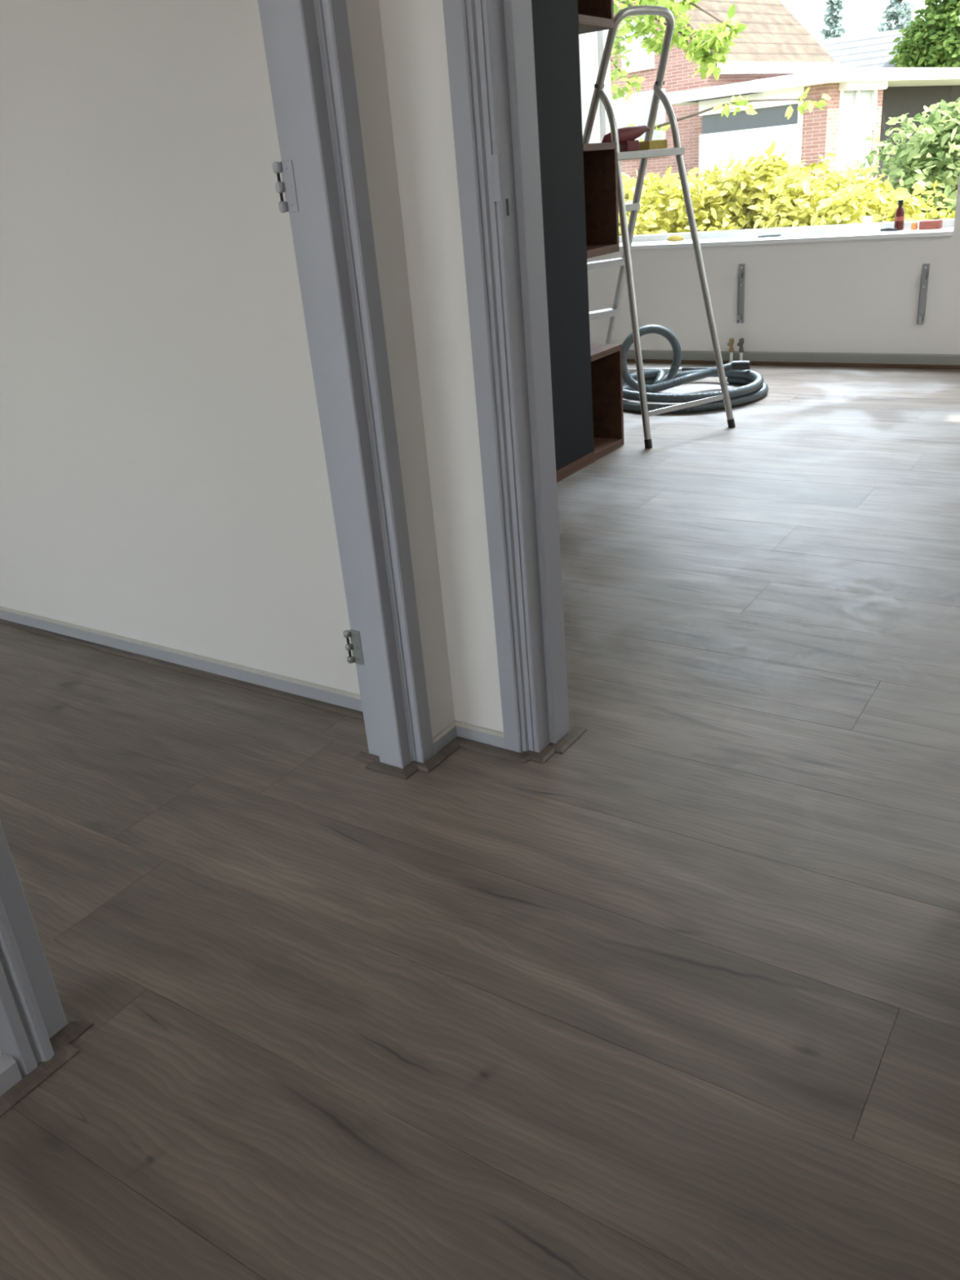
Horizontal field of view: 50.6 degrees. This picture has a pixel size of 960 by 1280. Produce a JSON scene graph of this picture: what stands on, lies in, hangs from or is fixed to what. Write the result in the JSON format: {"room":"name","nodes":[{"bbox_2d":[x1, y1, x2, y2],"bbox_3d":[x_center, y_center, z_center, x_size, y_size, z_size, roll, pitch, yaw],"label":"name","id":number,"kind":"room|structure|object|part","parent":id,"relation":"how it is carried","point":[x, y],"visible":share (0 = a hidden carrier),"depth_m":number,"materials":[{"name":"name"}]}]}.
{"room":"hallway","nodes":[
{"label":"hallway","id":0,"kind":"room"},
{"bbox_2d":[0,0,503,732],"bbox_3d":[0.007,-0.975,1.615,6.400,2.620,0.110,11,29,32],"label":"wall partition","id":1,"kind":"structure","parent":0,"point":[164,481],"depth_m":2.16,"materials":[{"name":"paint"}]},
{"bbox_2d":[0,605,362,711],"bbox_3d":[-1.322,-0.056,2.981,2.802,0.046,0.011,11,29,32],"label":"baseboard","id":2,"kind":"structure","parent":1,"relation":"attached to","point":[339,697],"depth_m":2.60,"materials":[{"name":"paint"}]},
{"bbox_2d":[0,618,364,719],"bbox_3d":[-1.329,-0.034,2.978,2.782,0.009,0.017,11,29,32],"label":"trim","id":3,"kind":"structure","parent":1,"relation":"attached to","point":[299,699],"depth_m":2.60,"materials":[{"name":"brown wood"}]},
{"bbox_2d":[432,720,505,755],"bbox_3d":[-0.019,0.220,2.118,0.144,0.040,0.094,11,29,32],"label":"baseboard","id":4,"kind":"structure","parent":1,"relation":"attached to","point":[466,731],"depth_m":2.14,"materials":[{"name":"paint"}]},
{"bbox_2d":[355,726,586,779],"bbox_3d":[-0.014,0.235,2.122,0.497,0.009,0.137,-6,24,-3],"label":"trim","id":5,"kind":"structure","parent":1,"relation":"attached to","point":[575,732],"depth_m":2.11,"materials":[{"name":"brown wood"}]},
{"bbox_2d":[442,0,569,753],"bbox_3d":[0.428,-0.684,1.460,1.022,2.150,0.134,11,29,32],"label":"door frame","id":6,"kind":"structure","parent":1,"relation":"in","point":[490,43],"depth_m":1.78,"materials":[{"name":"grey paint"}]},
{"bbox_3d":[0.038,-0.742,1.671,0.013,0.135,0.038,11,29,32],"label":"strike plate","id":7,"kind":"part","parent":6,"relation":"part of","materials":[{"name":"grey paint"}]},
{"bbox_2d":[346,0,454,737],"bbox_3d":[-0.486,-0.790,1.306,0.115,2.620,1.030,11,29,32],"label":"wall","id":8,"kind":"structure","parent":0,"point":[363,15],"depth_m":1.82,"materials":[{"name":"paint"}]},
{"bbox_2d":[0,1021,93,1117],"bbox_3d":[-1.399,1.154,0.371,0.053,0.009,3.040,11,29,32],"label":"trim","id":9,"kind":"structure","parent":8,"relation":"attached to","point":[60,1042],"depth_m":1.43,"materials":[{"name":"brown wood"}]},
{"bbox_2d":[0,0,434,1077],"bbox_3d":[-0.511,-0.556,1.353,0.145,2.160,0.990,11,29,32],"label":"door frame","id":10,"kind":"structure","parent":8,"relation":"in","point":[308,47],"depth_m":1.72,"materials":[{"name":"grey paint"}]},
{"bbox_3d":[-0.749,-0.377,1.042,0.132,2.130,0.106,11,29,32],"label":"frame post","id":11,"kind":"part","parent":10,"relation":"part of","materials":[{"name":"grey paint"}]},
{"bbox_3d":[-0.257,-0.717,1.693,0.130,2.130,0.074,11,29,32],"label":"frame post","id":12,"kind":"part","parent":10,"relation":"part of","materials":[{"name":"grey paint"}]},
{"bbox_2d":[0,362,959,1279],"bbox_3d":[0.184,0.142,2.323,9.215,0.020,9.010,11,29,32],"label":"floor","id":13,"kind":"structure","parent":0,"point":[672,993],"depth_m":1.63,"materials":[{"name":"brown laminate"}]},
{"bbox_2d":[531,0,623,482],"bbox_3d":[-0.182,-1.549,3.271,0.410,2.330,1.975,11,29,32],"label":"bookcase","id":14,"kind":"object","parent":13,"relation":"on","point":[580,180],"visible":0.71,"depth_m":3.77,"materials":[{"name":"brown wood"}]},
{"bbox_3d":[0.212,-1.705,3.479,0.019,2.283,0.563,11,29,32],"label":"door","id":15,"kind":"part","parent":14,"relation":"part of","materials":[{"name":"grey wood"}]},
{"bbox_2d":[582,5,735,448],"bbox_3d":[0.593,-1.781,4.463,0.535,1.658,1.024,-18,27,-26],"label":"step ladder","id":16,"kind":"object","parent":13,"relation":"on","point":[627,230],"visible":0.73,"depth_m":4.22,"materials":[{"name":"metal"}]},
{"bbox_3d":[0.601,-1.531,4.184,0.045,1.388,0.415,-12,25,-15],"label":"leg","id":17,"kind":"part","parent":16,"relation":"part of","materials":[{"name":"metal"}]},
{"bbox_2d":[601,124,649,151],"bbox_3d":[0.600,-2.057,4.172,0.246,0.096,0.058,-18,27,-26],"label":"tool","id":18,"kind":"object","parent":16,"relation":"on","point":[627,135],"visible":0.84,"depth_m":4.16,"materials":[{"name":"red plastic"}]},
{"bbox_3d":[0.526,-1.831,4.560,0.529,1.637,0.748,-18,27,-26],"label":"handrail frame","id":19,"kind":"part","parent":16,"relation":"part of","materials":[{"name":"metal"}]},
{"bbox_2d":[639,139,666,150],"bbox_3d":[0.726,-2.075,4.259,0.100,0.037,0.070,-18,27,-26],"label":"sponge","id":20,"kind":"object","parent":16,"relation":"on","point":[658,144],"visible":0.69,"depth_m":4.23,"materials":[{"name":"yellow"}]},
{"bbox_3d":[0.918,-1.634,4.349,0.045,1.388,0.415,-25,31,-37],"label":"leg","id":21,"kind":"part","parent":16,"relation":"part of","materials":[{"name":"metal"}]},
{"bbox_2d":[627,366,712,373],"bbox_3d":[0.921,-1.549,5.836,0.822,0.036,0.036,6,27,23],"label":"tube","id":22,"kind":"object","parent":13,"relation":"on","point":[683,368],"visible":0.3,"depth_m":5.74,"materials":[{"name":"metal"}]},
{"bbox_2d":[622,324,768,413],"bbox_3d":[1.034,-1.397,5.093,0.786,0.354,0.798,11,29,32],"label":"hose","id":23,"kind":"object","parent":13,"relation":"on","point":[754,388],"visible":0.77,"depth_m":5.14,"materials":[{"name":"grey plastic"}]},
{"bbox_2d":[727,337,733,363],"bbox_3d":[1.434,-1.647,5.808,0.036,0.152,0.058,11,29,32],"label":"pipe stub","id":24,"kind":"object","parent":13,"relation":"on","point":[731,343],"visible":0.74,"depth_m":5.80,"materials":[{"name":"gold plastic"}]},
{"bbox_2d":[737,337,743,359],"bbox_3d":[1.482,-1.637,5.778,0.036,0.152,0.058,11,29,32],"label":"pipe stub","id":25,"kind":"object","parent":13,"relation":"on","point":[740,343],"visible":0.66,"depth_m":5.77,"materials":[{"name":"white plastic"}]},
{"bbox_2d":[578,31,959,354],"bbox_3d":[2.088,-2.760,5.137,5.600,2.620,0.440,11,29,32],"label":"wall","id":26,"kind":"structure","parent":0,"point":[862,296],"depth_m":5.57,"materials":[{"name":"paint"}]},
{"bbox_2d":[737,263,745,323],"bbox_3d":[1.461,-1.941,5.698,0.034,0.316,0.037,11,29,32],"label":"bracket","id":27,"kind":"object","parent":26,"relation":"attached to","point":[740,288],"visible":1,"depth_m":5.71,"materials":[{"name":"metal"}]},
{"bbox_2d":[598,29,954,250],"bbox_3d":[1.508,-3.017,5.363,2.070,1.705,0.375,11,29,32],"label":"window","id":28,"kind":"structure","parent":26,"relation":"attached to","point":[842,232],"depth_m":5.65,"materials":[{"name":"white paint"}]},
{"bbox_2d":[666,235,683,241],"bbox_3d":[1.140,-2.353,5.947,0.109,0.034,0.043,14,31,36],"label":"crumpled cloth","id":29,"kind":"object","parent":28,"relation":"on","point":[675,237],"visible":1,"depth_m":5.93,"materials":[{"name":"yellow fabric"}]},
{"bbox_2d":[739,235,759,239],"bbox_3d":[1.523,-2.272,5.722,0.104,0.009,0.071,5,26,22],"label":"notepad","id":30,"kind":"object","parent":28,"relation":"on","point":[752,236],"visible":0.86,"depth_m":5.70,"materials":[{"name":"paper"}]},
{"bbox_2d":[757,234,792,237],"bbox_3d":[1.638,-2.244,5.636,0.189,0.010,0.044,8,28,27],"label":"knife","id":31,"kind":"object","parent":28,"relation":"on","point":[774,235],"visible":1,"depth_m":5.64,"materials":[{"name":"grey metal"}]},
{"bbox_3d":[1.611,-2.248,5.650,0.126,0.010,0.020,8,27,27],"label":"handle","id":32,"kind":"part","parent":31,"relation":"part of","materials":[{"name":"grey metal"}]},
{"bbox_3d":[1.558,-2.239,5.684,2.070,0.022,0.305,11,29,32],"label":"sill","id":33,"kind":"part","parent":28,"relation":"part of","materials":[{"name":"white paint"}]},
{"bbox_2d":[862,215,873,231],"bbox_3d":[2.067,-2.221,5.419,0.054,0.078,0.054,11,29,32],"label":"cup","id":34,"kind":"object","parent":28,"relation":"on","point":[867,220],"visible":1,"depth_m":5.40,"materials":[{"name":"ceramic"}]},
{"bbox_2d":[880,227,897,231],"bbox_3d":[2.151,-2.157,5.335,0.022,0.016,0.099,-20,28,-30],"label":"scraper","id":35,"kind":"object","parent":28,"relation":"on","point":[886,228],"visible":1,"depth_m":5.33,"materials":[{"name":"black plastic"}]},
{"bbox_2d":[893,200,904,230],"bbox_3d":[2.203,-2.230,5.329,0.049,0.146,0.048,11,29,32],"label":"bottle","id":36,"kind":"object","parent":28,"relation":"on","point":[900,212],"visible":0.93,"depth_m":5.32,"materials":[{"name":"red glass"}]},
{"bbox_2d":[911,219,942,230],"bbox_3d":[2.309,-2.147,5.254,0.145,0.040,0.060,11,29,32],"label":"box","id":37,"kind":"object","parent":28,"relation":"on","point":[924,224],"visible":1,"depth_m":5.22,"materials":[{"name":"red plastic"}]},
{"bbox_3d":[2.261,-2.154,5.286,0.030,0.034,0.029,11,29,32],"label":"lid","id":38,"kind":"part","parent":37,"relation":"part of","materials":[{"name":"orange plastic"}]},
{"bbox_2d":[626,350,959,364],"bbox_3d":[2.056,-1.517,5.499,5.330,0.070,0.018,11,29,32],"label":"baseboard","id":39,"kind":"structure","parent":26,"relation":"attached to","point":[793,357],"depth_m":5.62,"materials":[{"name":"grey paint"}]},
{"bbox_2d":[626,359,959,369],"bbox_3d":[2.061,-1.485,5.489,5.200,0.018,0.017,11,29,32],"label":"trim","id":40,"kind":"structure","parent":39,"relation":"attached to","point":[644,361],"depth_m":5.59,"materials":[{"name":"brown wood"}]},
{"bbox_2d":[916,263,929,324],"bbox_3d":[2.267,-1.769,5.200,0.034,0.295,0.037,11,29,32],"label":"bracket","id":41,"kind":"object","parent":26,"relation":"attached to","point":[925,270],"visible":1,"depth_m":5.21,"materials":[{"name":"metal"}]},
{"bbox_3d":[-1.611,-0.007,-0.197,0.113,2.620,2.962,11,29,32],"label":"wall","id":42,"kind":"structure","parent":0,"visible":0},
{"bbox_2d":[0,1053,22,1096],"bbox_3d":[-1.444,1.163,0.308,0.014,0.054,2.950,11,29,32],"label":"baseboard","id":43,"kind":"structure","parent":42,"relation":"attached to","point":[10,1073],"depth_m":1.39,"materials":[{"name":"paint"}]},
{"label":"outside","id":44,"kind":"structure","parent":0,"visible":0},
{"bbox_3d":[34.404,-23.215,47.588,120.000,0.200,113.740,11,29,32],"label":"ground","id":45,"kind":"structure","parent":44,"visible":0},
{"bbox_2d":[609,0,831,141],"bbox_3d":[1.023,-4.792,9.047,4.277,3.573,0.976,11,29,32],"label":"tree","id":46,"kind":"object","parent":45,"relation":"on","point":[699,51],"visible":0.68,"depth_m":8.26,"materials":[{"name":"green plant"}]},
{"bbox_2d":[610,0,839,196],"bbox_3d":[3.919,-14.575,25.673,4.800,7.170,8.580,-25,31,-37],"label":"house","id":47,"kind":"structure","parent":45,"relation":"on","point":[776,44],"depth_m":23.16,"materials":[{"name":"pink brick"}]},
{"bbox_3d":[3.376,-12.112,23.992,0.012,1.190,0.660,-25,31,-37],"label":"pane","id":48,"kind":"part","parent":47,"relation":"part of","materials":[{"name":"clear glass"}]},
{"bbox_3d":[3.546,-13.487,23.007,0.012,0.870,0.760,-25,31,-37],"label":"pane","id":49,"kind":"part","parent":47,"relation":"part of","materials":[{"name":"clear glass"}]},
{"bbox_3d":[3.919,-11.911,23.440,0.012,1.190,0.660,-25,31,-37],"label":"pane","id":50,"kind":"part","parent":47,"relation":"part of","materials":[{"name":"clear glass"}]},
{"bbox_2d":[618,140,955,241],"bbox_3d":[1.978,-3.467,9.157,1.821,1.760,4.625,-24,30,-35],"label":"shrub","id":51,"kind":"object","parent":45,"relation":"on","point":[763,193],"visible":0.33,"depth_m":8.48,"materials":[{"name":"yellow plant"}]},
{"bbox_2d":[658,67,959,201],"bbox_3d":[8.809,-11.385,23.331,10.000,2.600,4.200,-25,31,-37],"label":"house","id":52,"kind":"structure","parent":45,"relation":"on","point":[860,104],"depth_m":20.11,"materials":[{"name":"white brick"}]},
{"bbox_3d":[5.474,-9.919,20.605,0.140,2.070,2.410,-25,31,-37],"label":"white panel","id":53,"kind":"part","parent":52,"relation":"part of","materials":[{"name":"white paint"}]},
{"bbox_3d":[7.332,-10.437,19.832,1.240,0.760,0.020,-25,31,-37],"label":"pane","id":54,"kind":"part","parent":52,"relation":"part of","materials":[{"name":"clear glass"}]},
{"bbox_2d":[818,0,846,42],"bbox_3d":[17.944,-28.671,52.501,3.187,8.373,3.127,11,29,32],"label":"conifer","id":55,"kind":"object","parent":45,"relation":"on","point":[833,12],"visible":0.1,"depth_m":51.08,"materials":[{"name":"green plant"}]},
{"bbox_2d":[820,28,958,67],"bbox_3d":[14.991,-18.806,35.672,6.100,4.800,4.400,11,29,32],"label":"house","id":56,"kind":"structure","parent":45,"relation":"on","point":[870,50],"depth_m":35.06,"materials":[{"name":"grey tile"}]},
{"bbox_2d":[876,0,915,31],"bbox_3d":[20.947,-29.321,51.390,3.534,9.974,3.819,11,29,32],"label":"conifer","id":57,"kind":"object","parent":45,"relation":"on","point":[895,11],"visible":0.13,"depth_m":50.30,"materials":[{"name":"green plant"}]},
{"bbox_2d":[855,97,959,228],"bbox_3d":[4.612,-4.240,9.610,2.306,1.702,1.889,11,29,32],"label":"shrub","id":58,"kind":"object","parent":45,"relation":"on","point":[932,153],"visible":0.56,"depth_m":9.22,"materials":[{"name":"green plant"}]},
{"bbox_2d":[888,0,959,67],"bbox_3d":[14.466,-17.196,28.820,5.356,7.618,3.707,11,29,32],"label":"tree","id":59,"kind":"object","parent":45,"relation":"on","point":[934,42],"visible":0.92,"depth_m":28.90,"materials":[{"name":"green plant"}]}
]}

